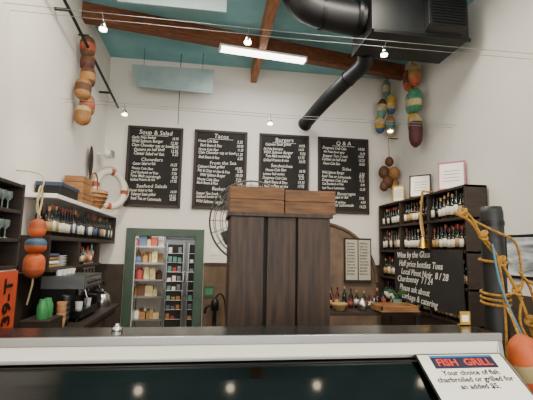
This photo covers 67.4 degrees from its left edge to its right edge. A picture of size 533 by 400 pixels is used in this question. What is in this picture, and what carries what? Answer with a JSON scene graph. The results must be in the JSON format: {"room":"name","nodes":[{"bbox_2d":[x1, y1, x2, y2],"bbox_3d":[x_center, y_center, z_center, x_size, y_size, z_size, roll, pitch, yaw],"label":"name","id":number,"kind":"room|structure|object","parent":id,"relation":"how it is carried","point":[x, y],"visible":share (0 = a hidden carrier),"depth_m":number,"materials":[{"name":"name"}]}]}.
{"room":"seafood restaurant","nodes":[
{"label":"seafood restaurant","id":0,"kind":"room"},
{"bbox_2d":[0,0,110,273],"bbox_3d":[-1.976,-0.588,1.568,0.120,4.680,9.500,2,-7,-8],"label":"wall","id":1,"kind":"structure","parent":0,"point":[40,55],"depth_m":4.02,"materials":[{"name":"white paint"}]},
{"bbox_2d":[0,270,17,327],"bbox_3d":[-1.927,0.683,2.702,0.331,0.400,0.260,2,-7,-8],"label":"sign","id":2,"kind":"object","parent":1,"relation":"attached to","point":[8,279],"visible":0.99,"depth_m":2.73,"materials":[{"name":"orange metal"}]},
{"bbox_2d":[0,177,25,270],"bbox_3d":[-1.882,0.130,2.425,0.346,0.610,0.930,2,-7,-8],"label":"upper cabinet","id":3,"kind":"object","parent":1,"relation":"attached to","point":[9,246],"visible":1,"depth_m":2.86,"materials":[{"name":"brown wood"}]},
{"bbox_2d":[0,188,12,237],"bbox_3d":[-1.809,0.084,2.660,0.060,0.330,0.380,2,-7,-8],"label":"glassware","id":4,"kind":"object","parent":3,"relation":"in","point":[4,194],"visible":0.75,"depth_m":2.78,"materials":[{"name":"grey"}]},
{"bbox_2d":[16,170,46,304],"bbox_3d":[-2.055,0.313,3.452,0.302,1.157,0.167,2,-7,-8],"label":"buoy","id":5,"kind":"object","parent":1,"relation":"attached to","point":[33,266],"visible":1,"depth_m":3.40,"materials":[{"name":"orange plastic"}]},
{"bbox_2d":[13,265,96,325],"bbox_3d":[-2.218,1.308,3.317,0.020,1.340,5.460,2,-7,-8],"label":"trim","id":6,"kind":"structure","parent":1,"relation":"attached to","point":[23,311],"depth_m":3.77,"materials":[{"name":"brown wood"}]},
{"bbox_2d":[17,192,117,271],"bbox_3d":[-2.265,0.442,4.871,0.286,0.720,2.520,2,-7,-8],"label":"shelf","id":7,"kind":"object","parent":1,"relation":"attached to","point":[69,246],"visible":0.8,"depth_m":4.44,"materials":[{"name":"brown wood"}]},
{"bbox_2d":[49,253,59,267],"bbox_3d":[-2.130,0.578,3.821,0.200,0.134,0.250,2,-7,-8],"label":"folded towels","id":8,"kind":"object","parent":7,"relation":"on","point":[53,256],"visible":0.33,"depth_m":3.84,"materials":[{"name":"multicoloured fabric"}]},
{"bbox_2d":[35,181,79,200],"bbox_3d":[-2.153,-0.081,4.137,0.245,0.139,0.540,2,-7,-8],"label":"storage box","id":9,"kind":"object","parent":7,"relation":"on","point":[60,188],"visible":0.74,"depth_m":3.89,"materials":[{"name":"black metal"}]},
{"bbox_2d":[51,255,66,265],"bbox_3d":[-2.167,0.629,4.140,0.180,0.110,0.180,2,-7,-8],"label":"plate stack","id":10,"kind":"object","parent":7,"relation":"on","point":[61,260],"visible":0.37,"depth_m":4.12,"materials":[{"name":"white ceramic"}]},
{"bbox_2d":[35,201,111,240],"bbox_3d":[-2.235,0.305,4.861,0.173,0.330,2.433,2,-7,-8],"label":"wine bottles","id":11,"kind":"object","parent":7,"relation":"on","point":[70,223],"visible":0.91,"depth_m":4.34,"materials":[{"name":"brown"}]},
{"bbox_2d":[76,188,92,205],"bbox_3d":[-2.234,-0.029,4.719,0.240,0.176,0.400,2,-7,-8],"label":"wooden crate","id":12,"kind":"object","parent":7,"relation":"on","point":[85,196],"visible":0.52,"depth_m":4.64,"materials":[{"name":"brown wood"}]},
{"bbox_2d":[64,175,90,190],"bbox_3d":[-2.235,-0.193,4.739,0.210,0.145,0.300,2,-7,-8],"label":"wooden crate","id":13,"kind":"object","parent":12,"relation":"on","point":[74,181],"visible":0.8,"depth_m":4.60,"materials":[{"name":"brown wood"}]},
{"bbox_2d":[79,244,93,264],"bbox_3d":[-2.202,0.646,4.822,0.071,0.244,0.666,2,-7,-8],"label":"bottles","id":14,"kind":"object","parent":7,"relation":"on","point":[86,255],"visible":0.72,"depth_m":4.86,"materials":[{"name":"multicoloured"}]},
{"bbox_2d":[88,146,93,178],"bbox_3d":[-2.420,-0.302,5.473,0.040,0.900,0.175,2,-7,-8],"label":"wooden paddle","id":15,"kind":"object","parent":7,"relation":"on","point":[91,155],"visible":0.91,"depth_m":5.46,"materials":[{"name":"brown wood"}]},
{"bbox_2d":[90,172,107,208],"bbox_3d":[-2.262,-0.122,5.235,0.366,0.489,0.366,2,-7,-8],"label":"wicker basket","id":16,"kind":"object","parent":7,"relation":"on","point":[99,197],"visible":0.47,"depth_m":5.13,"materials":[{"name":"brown wicker"}]},
{"bbox_2d":[92,166,128,211],"bbox_3d":[-2.285,-0.162,5.847,0.155,0.682,0.606,-4,-9,38],"label":"life ring","id":17,"kind":"object","parent":7,"relation":"on","point":[103,172],"visible":0.82,"depth_m":5.86,"materials":[{"name":"beige plastic"}]},
{"bbox_2d":[54,0,118,107],"bbox_3d":[-2.227,-1.865,4.832,0.184,0.386,3.284,2,-7,-8],"label":"pole","id":18,"kind":"object","parent":1,"relation":"attached to","point":[64,1],"visible":1,"depth_m":4.70,"materials":[{"name":"black metal"}]},
{"bbox_2d":[74,34,95,125],"bbox_3d":[-2.223,-1.480,4.895,0.236,1.162,0.318,2,-7,-8],"label":"buoys","id":19,"kind":"object","parent":18,"relation":"hanging from","point":[83,113],"visible":1,"depth_m":4.84,"materials":[{"name":"orange plastic"}]},
{"bbox_2d":[82,266,94,272],"bbox_3d":[-2.501,1.124,5.634,0.043,0.348,0.550,2,-7,-8],"label":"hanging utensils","id":20,"kind":"object","parent":1,"relation":"attached to","point":[87,268],"visible":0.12,"depth_m":5.68,"materials":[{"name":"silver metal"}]},
{"bbox_2d":[97,149,114,158],"bbox_3d":[-2.388,-0.689,6.006,0.235,0.140,0.207,-3,-8,28],"label":"wall speaker","id":21,"kind":"object","parent":1,"relation":"attached to","point":[108,154],"visible":1,"depth_m":5.94,"materials":[{"name":"white plastic"}]},
{"bbox_2d":[62,98,451,132],"bbox_3d":[0.065,-0.982,4.861,4.792,0.133,0.106,2,-7,-8],"label":"track","id":22,"kind":"object","parent":1,"relation":"attached to","point":[124,113],"visible":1,"depth_m":4.83,"materials":[{"name":"silver metal"}]},
{"bbox_2d":[7,3,531,59],"bbox_3d":[0.261,-1.421,3.569,4.792,0.132,0.105,2,-7,-8],"label":"track","id":23,"kind":"object","parent":1,"relation":"attached to","point":[102,28],"visible":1,"depth_m":3.50,"materials":[{"name":"silver metal"}]},
{"bbox_2d":[132,236,165,326],"bbox_3d":[-1.726,1.185,7.351,2.700,2.600,1.980,2,-7,-8],"label":"wall","id":24,"kind":"structure","parent":0,"point":[155,303],"depth_m":8.08,"materials":[{"name":"white paint"}]},
{"bbox_2d":[99,57,391,326],"bbox_3d":[-0.221,0.076,6.635,5.040,4.680,0.120,2,-7,-8],"label":"wall","id":25,"kind":"structure","parent":0,"point":[282,93],"depth_m":6.71,"materials":[{"name":"white paint"}]},
{"bbox_2d":[123,125,183,207],"bbox_3d":[-1.798,-0.533,6.397,0.870,1.310,0.043,2,-7,-8],"label":"chalkboard","id":26,"kind":"object","parent":25,"relation":"attached to","point":[153,170],"visible":1,"depth_m":6.39,"materials":[{"name":"black"}]},
{"bbox_2d":[120,228,204,326],"bbox_3d":[-1.602,1.396,6.191,1.200,1.900,0.036,2,-7,-8],"label":"door frame","id":27,"kind":"structure","parent":25,"relation":"in","point":[131,233],"depth_m":6.22,"materials":[{"name":"green wood"}]},
{"bbox_2d":[204,286,213,297],"bbox_3d":[-0.904,1.440,6.281,0.150,0.180,0.013,2,-7,-8],"label":"notice","id":28,"kind":"object","parent":25,"relation":"attached to","point":[208,290],"visible":1,"depth_m":6.28,"materials":[{"name":"green paper"}]},
{"bbox_2d":[210,249,217,254],"bbox_3d":[-0.840,0.830,6.384,0.120,0.100,0.016,2,-7,-8],"label":"switch plate","id":29,"kind":"object","parent":25,"relation":"attached to","point":[212,251],"visible":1,"depth_m":6.38,"materials":[{"name":"white plastic"}]},
{"bbox_2d":[191,129,247,209],"bbox_3d":[-0.758,-0.495,6.542,0.870,1.310,0.043,2,-7,-8],"label":"chalkboard","id":30,"kind":"object","parent":25,"relation":"attached to","point":[220,157],"visible":0.88,"depth_m":6.54,"materials":[{"name":"black"}]},
{"bbox_2d":[96,263,381,326],"bbox_3d":[-0.257,1.704,6.352,4.770,1.380,0.035,2,-7,-8],"label":"trim","id":31,"kind":"structure","parent":25,"relation":"attached to","point":[214,275],"depth_m":6.25,"materials":[{"name":"brown wood"}]},
{"bbox_2d":[258,133,308,190],"bbox_3d":[0.291,-0.456,6.688,0.850,1.310,0.043,2,-7,-8],"label":"chalkboard","id":32,"kind":"object","parent":25,"relation":"attached to","point":[283,158],"visible":0.78,"depth_m":6.70,"materials":[{"name":"black"}]},
{"bbox_2d":[318,136,368,214],"bbox_3d":[1.315,-0.419,6.831,0.900,1.310,0.043,2,-7,-8],"label":"chalkboard","id":33,"kind":"object","parent":25,"relation":"attached to","point":[343,163],"visible":0.91,"depth_m":6.83,"materials":[{"name":"black"}]},
{"bbox_2d":[82,0,473,79],"bbox_3d":[0.496,-2.873,2.263,5.400,0.120,9.620,2,-7,-8],"label":"ceiling","id":34,"kind":"structure","parent":0,"point":[239,13],"depth_m":5.90,"materials":[{"name":"teal paint"}]},
{"bbox_2d":[117,0,226,12],"bbox_3d":[-1.050,-2.364,4.528,1.200,0.390,0.030,2,-7,-8],"label":"acoustic panel","id":35,"kind":"object","parent":34,"relation":"hanging from","point":[219,6],"visible":1,"depth_m":4.52,"materials":[{"name":"white metal"}]},
{"bbox_2d":[132,52,213,93],"bbox_3d":[-1.456,-2.020,6.259,1.260,0.660,0.030,2,-7,-8],"label":"acoustic panel","id":36,"kind":"object","parent":34,"relation":"hanging from","point":[194,80],"visible":1,"depth_m":6.23,"materials":[{"name":"teal"}]},
{"bbox_2d":[178,54,181,120],"bbox_3d":[-1.374,-1.758,6.326,0.011,1.160,0.011,-1,-7,14],"label":"hanging cord","id":37,"kind":"object","parent":34,"relation":"hanging from","point":[181,54],"visible":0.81,"depth_m":6.30,"materials":[{"name":"black metal"}]},
{"bbox_2d":[82,1,404,80],"bbox_3d":[-0.032,-2.260,5.893,4.792,0.220,1.048,2,-7,-8],"label":"ceiling beam","id":38,"kind":"structure","parent":34,"relation":"attached to","point":[316,56],"depth_m":5.58,"materials":[{"name":"brown wood"}]},
{"bbox_2d":[218,32,306,64],"bbox_3d":[-0.038,-2.216,5.780,1.290,0.315,0.140,3,-7,-15],"label":"fluorescent ceiling light","id":39,"kind":"object","parent":34,"relation":"attached to","point":[225,48],"visible":1,"depth_m":5.72,"materials":[{"name":"white plastic"}]},
{"bbox_2d":[251,0,279,82],"bbox_3d":[0.098,-2.395,4.629,0.100,0.260,4.496,2,-7,-8],"label":"ceiling beam","id":40,"kind":"structure","parent":34,"relation":"attached to","point":[271,7],"depth_m":5.30,"materials":[{"name":"brown wood"}]},
{"bbox_2d":[283,0,367,35],"bbox_3d":[0.634,-2.250,4.664,1.026,0.552,0.421,2,-7,-8],"label":"duct","id":41,"kind":"object","parent":34,"relation":"attached to","point":[347,17],"visible":1,"depth_m":4.54,"materials":[{"name":"black metal"}]},
{"bbox_2d":[375,78,395,136],"bbox_3d":[2.029,-1.630,6.830,0.353,1.120,0.201,0,-7,11],"label":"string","id":42,"kind":"object","parent":34,"relation":"hanging from","point":[389,106],"visible":0.97,"depth_m":6.75,"materials":[{"name":"multicoloured plastic"}]},
{"bbox_2d":[351,0,470,63],"bbox_3d":[1.737,-2.116,4.835,1.220,0.580,0.735,2,-7,-8],"label":"ventilation unit","id":43,"kind":"object","parent":34,"relation":"hanging from","point":[443,23],"visible":0.99,"depth_m":4.57,"materials":[{"name":"black metal"}]},
{"bbox_2d":[298,56,373,130],"bbox_3d":[0.980,-1.552,5.882,0.255,0.638,1.825,4,-8,-22],"label":"flexible duct","id":44,"kind":"object","parent":43,"relation":"attached to","point":[362,65],"visible":0.91,"depth_m":5.69,"materials":[{"name":"black metal"}]},
{"bbox_2d":[389,0,532,295],"bbox_3d":[2.894,-0.410,2.248,0.120,4.680,9.500,2,-7,-8],"label":"wall","id":45,"kind":"structure","parent":0,"point":[486,101],"depth_m":4.62,"materials":[{"name":"grey paint"}]},
{"bbox_2d":[379,138,399,190],"bbox_3d":[2.049,-0.591,6.671,0.336,0.916,0.246,2,-7,-8],"label":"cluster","id":46,"kind":"object","parent":45,"relation":"hanging from","point":[389,175],"visible":0.94,"depth_m":6.59,"materials":[{"name":"wicker"}]},
{"bbox_2d":[403,61,422,147],"bbox_3d":[2.210,-1.444,5.996,0.266,1.392,0.390,2,-7,-8],"label":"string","id":47,"kind":"object","parent":45,"relation":"hanging from","point":[412,76],"visible":0.96,"depth_m":5.84,"materials":[{"name":"multicoloured"}]},
{"bbox_2d":[505,234,532,279],"bbox_3d":[2.575,0.534,3.725,0.034,0.440,0.920,2,-7,-8],"label":"framed photograph","id":48,"kind":"object","parent":45,"relation":"attached to","point":[524,241],"visible":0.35,"depth_m":3.97,"materials":[{"name":"black paper"}]},
{"bbox_2d":[509,295,532,337],"bbox_3d":[2.511,1.550,3.969,0.020,1.200,5.460,2,-7,-8],"label":"trim","id":49,"kind":"structure","parent":45,"relation":"attached to","point":[528,302],"depth_m":3.95,"materials":[{"name":"brown wood"}]},
{"bbox_3d":[0.258,2.013,2.692,5.400,0.120,11.700,2,-7,-8],"label":"floor","id":50,"kind":"structure","parent":0,"visible":0},
{"bbox_2d":[13,303,119,327],"bbox_3d":[-1.916,1.542,3.368,0.590,0.900,3.130,2,-7,-8],"label":"countertop","id":51,"kind":"structure","parent":50,"relation":"on","point":[103,316],"depth_m":4.20,"materials":[{"name":"brown wood"}]},
{"bbox_2d":[18,298,62,327],"bbox_3d":[-1.807,0.935,3.218,0.220,0.269,0.300,2,-7,-8],"label":"jars","id":52,"kind":"object","parent":51,"relation":"on","point":[43,318],"visible":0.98,"depth_m":3.16,"materials":[{"name":"green"}]},
{"bbox_2d":[56,295,70,327],"bbox_3d":[-1.789,0.977,3.516,0.080,0.260,0.168,2,-7,-8],"label":"stacked cups","id":53,"kind":"object","parent":51,"relation":"on","point":[63,306],"visible":0.75,"depth_m":3.48,"materials":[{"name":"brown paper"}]},
{"bbox_2d":[40,268,104,321],"bbox_3d":[-1.893,0.928,3.990,0.462,0.470,0.600,2,-7,-8],"label":"espresso machine","id":54,"kind":"object","parent":51,"relation":"on","point":[65,281],"visible":0.9,"depth_m":3.76,"materials":[{"name":"grey metal"}]},
{"bbox_2d":[81,285,105,308],"bbox_3d":[-1.947,1.030,4.530,0.252,0.400,0.180,2,-7,-8],"label":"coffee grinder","id":55,"kind":"object","parent":51,"relation":"on","point":[94,299],"visible":0.23,"depth_m":4.45,"materials":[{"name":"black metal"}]},
{"bbox_2d":[98,280,110,306],"bbox_3d":[-1.979,1.106,4.780,0.220,0.309,0.244,-3,-8,30],"label":"kettle","id":56,"kind":"object","parent":51,"relation":"on","point":[105,299],"visible":0.48,"depth_m":4.72,"materials":[{"name":"silver metal"}]},
{"bbox_2d":[131,236,165,326],"bbox_3d":[-2.418,1.425,7.365,1.050,2.100,0.400,2,-7,-8],"label":"pantry shelving","id":57,"kind":"object","parent":50,"relation":"on","point":[148,274],"visible":0.28,"depth_m":7.28,"materials":[{"name":"silver metal"}]},
{"bbox_2d":[161,237,194,326],"bbox_3d":[-1.416,1.462,7.016,0.720,1.980,0.660,2,-7,-8],"label":"stainless steel refrigerator","id":58,"kind":"object","parent":50,"relation":"on","point":[177,301],"visible":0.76,"depth_m":6.73,"materials":[{"name":"grey metal"}]},
{"bbox_2d":[203,292,224,326],"bbox_3d":[-0.794,1.886,6.097,0.278,0.934,0.245,-3,-8,33],"label":"pump","id":59,"kind":"object","parent":50,"relation":"on","point":[214,305],"visible":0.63,"depth_m":6.09,"materials":[{"name":"black metal"}]},
{"bbox_2d":[209,180,272,255],"bbox_3d":[-0.202,0.961,4.162,0.840,2.315,0.534,2,-7,-8],"label":"pedestal fan","id":60,"kind":"object","parent":50,"relation":"on","point":[224,233],"visible":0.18,"depth_m":4.13,"materials":[{"name":"grey metal"}]},
{"bbox_2d":[0,325,532,399],"bbox_3d":[-0.373,1.201,1.637,3.140,1.208,0.650,2,-7,-8],"label":"refrigerated display case","id":61,"kind":"object","parent":50,"relation":"on","point":[356,362],"visible":0.82,"depth_m":1.77,"materials":[{"name":"grey metal"}]},
{"bbox_2d":[111,323,122,330],"bbox_3d":[-0.713,0.606,1.910,0.054,0.030,0.053,2,-7,-8],"label":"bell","id":62,"kind":"object","parent":61,"relation":"on","point":[117,327],"visible":1,"depth_m":1.89,"materials":[{"name":"silver metal"}]},
{"bbox_2d":[457,311,469,324],"bbox_3d":[1.099,0.658,2.230,0.060,0.075,0.031,2,-7,-8],"label":"price card","id":63,"kind":"object","parent":61,"relation":"on","point":[464,315],"visible":1,"depth_m":2.21,"materials":[{"name":"gold metal"}]},
{"bbox_2d":[414,353,532,399],"bbox_3d":[0.948,0.829,1.783,0.450,0.201,0.305,2,-7,-8],"label":"sign","id":64,"kind":"object","parent":61,"relation":"attached to","point":[469,376],"visible":1,"depth_m":1.81,"materials":[{"name":"white paper"}]},
{"bbox_2d":[225,211,332,325],"bbox_3d":[0.065,1.082,3.414,0.860,1.900,0.590,2,-7,-8],"label":"tall cabinet","id":65,"kind":"object","parent":50,"relation":"on","point":[278,264],"visible":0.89,"depth_m":3.21,"materials":[{"name":"brown wood"}]},
{"bbox_2d":[228,186,283,212],"bbox_3d":[-0.101,0.019,3.453,0.445,0.211,0.380,2,-7,-8],"label":"crate","id":66,"kind":"object","parent":65,"relation":"on","point":[240,198],"visible":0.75,"depth_m":3.27,"materials":[{"name":"brown wood"}]},
{"bbox_2d":[283,190,334,214],"bbox_3d":[0.349,0.043,3.515,0.425,0.196,0.380,2,-7,-5],"label":"crate","id":67,"kind":"object","parent":65,"relation":"on","point":[295,201],"visible":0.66,"depth_m":3.33,"materials":[{"name":"brown wood"}]},
{"bbox_2d":[330,223,377,325],"bbox_3d":[0.882,1.390,6.493,1.960,2.080,0.075,2,-7,-8],"label":"arched panel","id":68,"kind":"object","parent":50,"relation":"on","point":[338,233],"visible":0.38,"depth_m":6.57,"materials":[{"name":"brown wood"}]},
{"bbox_2d":[344,238,371,282],"bbox_3d":[1.502,0.989,6.571,0.460,0.720,0.034,2,-7,-8],"label":"menu sheet","id":69,"kind":"object","parent":68,"relation":"attached to","point":[357,251],"visible":1,"depth_m":6.56,"materials":[{"name":"beige paper"}]},
{"bbox_2d":[347,243,354,274],"bbox_3d":[1.388,0.955,6.542,0.153,0.526,0.002,2,-7,-8],"label":"print","id":70,"kind":"object","parent":69,"relation":"attached to","point":[350,246],"depth_m":6.54,"materials":[{"name":"black"}]},
{"bbox_2d":[360,242,368,274],"bbox_3d":[1.607,0.963,6.573,0.156,0.526,0.002,2,-7,-8],"label":"print","id":71,"kind":"object","parent":69,"relation":"attached to","point":[364,246],"depth_m":6.57,"materials":[{"name":"black"}]},
{"bbox_2d":[330,303,420,324],"bbox_3d":[1.137,1.830,5.131,1.400,0.880,0.800,2,-7,-8],"label":"work table","id":72,"kind":"object","parent":50,"relation":"on","point":[348,311],"visible":0.14,"depth_m":4.84,"materials":[{"name":"brown wood"}]},
{"bbox_2d":[331,302,347,310],"bbox_3d":[0.887,1.305,4.884,0.210,0.090,0.210,2,-7,-8],"label":"bowl","id":73,"kind":"object","parent":72,"relation":"on","point":[338,306],"visible":1,"depth_m":4.82,"materials":[{"name":"brown"}]},
{"bbox_2d":[330,286,393,308],"bbox_3d":[1.060,1.263,5.248,1.141,0.269,0.346,2,-7,-8],"label":"condiment bottles","id":74,"kind":"object","parent":72,"relation":"on","point":[377,298],"visible":0.58,"depth_m":5.16,"materials":[{"name":"brown"}]},
{"bbox_2d":[357,298,371,310],"bbox_3d":[1.195,1.285,4.924,0.173,0.150,0.149,-3,-8,28],"label":"teapot","id":75,"kind":"object","parent":72,"relation":"on","point":[362,305],"visible":1,"depth_m":4.88,"materials":[{"name":"silver metal"}]},
{"bbox_2d":[370,302,419,311],"bbox_3d":[1.555,1.317,4.872,0.480,0.089,0.350,2,-7,-8],"label":"serving tray","id":76,"kind":"object","parent":72,"relation":"on","point":[378,306],"visible":0.94,"depth_m":4.73,"materials":[{"name":"brown wood"}]},
{"bbox_2d":[385,289,407,301],"bbox_3d":[1.730,1.308,5.330,0.310,0.226,0.208,-1,-8,20],"label":"potted plant","id":77,"kind":"object","parent":72,"relation":"on","point":[400,293],"visible":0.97,"depth_m":5.30,"materials":[{"name":"green plant"}]},
{"bbox_2d":[379,184,487,328],"bbox_3d":[2.160,1.141,5.469,0.270,2.370,2.310,2,-7,-8],"label":"display shelf","id":78,"kind":"object","parent":50,"relation":"on","point":[475,196],"visible":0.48,"depth_m":4.89,"materials":[{"name":"brown wood"}]},
{"bbox_2d":[392,185,404,201],"bbox_3d":[2.084,-0.093,6.294,0.190,0.277,0.080,-4,-9,37],"label":"picture frame","id":79,"kind":"object","parent":78,"relation":"on","point":[398,191],"visible":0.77,"depth_m":6.28,"materials":[{"name":"white paper"}]},
{"bbox_2d":[409,174,430,197],"bbox_3d":[2.199,-0.194,5.712,0.300,0.336,0.080,-4,-9,37],"label":"picture frame","id":80,"kind":"object","parent":78,"relation":"on","point":[417,183],"visible":0.8,"depth_m":5.71,"materials":[{"name":"white paper"}]},
{"bbox_2d":[418,191,432,249],"bbox_3d":[2.041,0.256,5.127,0.225,0.757,0.150,2,-7,-8],"label":"bell","id":81,"kind":"object","parent":78,"relation":"hanging from","point":[423,243],"visible":0.99,"depth_m":5.10,"materials":[{"name":"gold metal"}]},
{"bbox_2d":[383,191,468,321],"bbox_3d":[2.132,0.744,5.486,0.163,1.500,2.189,2,-7,-8],"label":"wine bottles","id":82,"kind":"object","parent":78,"relation":"on","point":[453,238],"visible":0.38,"depth_m":5.12,"materials":[{"name":"black glass"}]},
{"bbox_2d":[394,250,464,314],"bbox_3d":[2.046,1.016,5.193,0.023,0.734,1.630,2,-7,-8],"label":"sign","id":83,"kind":"object","parent":78,"relation":"attached to","point":[434,279],"visible":1,"depth_m":4.98,"materials":[{"name":"black"}]},
{"bbox_2d":[438,160,465,190],"bbox_3d":[2.306,-0.298,4.977,0.320,0.366,0.080,-4,-9,37],"label":"picture frame","id":84,"kind":"object","parent":78,"relation":"on","point":[450,174],"visible":0.82,"depth_m":4.97,"materials":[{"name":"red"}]},
{"bbox_2d":[479,206,510,361],"bbox_3d":[1.421,0.985,2.446,0.146,1.905,0.146,2,-7,-8],"label":"piling","id":85,"kind":"object","parent":50,"relation":"on","point":[492,217],"visible":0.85,"depth_m":2.47,"materials":[{"name":"black wood"}]},
{"bbox_2d":[453,207,532,360],"bbox_3d":[1.378,0.683,2.338,0.452,1.276,0.334,7,-9,-40],"label":"rope","id":86,"kind":"object","parent":85,"relation":"attached to","point":[500,260],"visible":0.91,"depth_m":2.38,"materials":[{"name":"yellow"}]},
{"bbox_2d":[505,304,532,392],"bbox_3d":[1.424,0.824,2.191,0.191,0.491,0.255,-3,-8,27],"label":"buoy","id":87,"kind":"object","parent":86,"relation":"hanging from","point":[520,346],"visible":0.77,"depth_m":2.11,"materials":[{"name":"plastic"}]}
]}

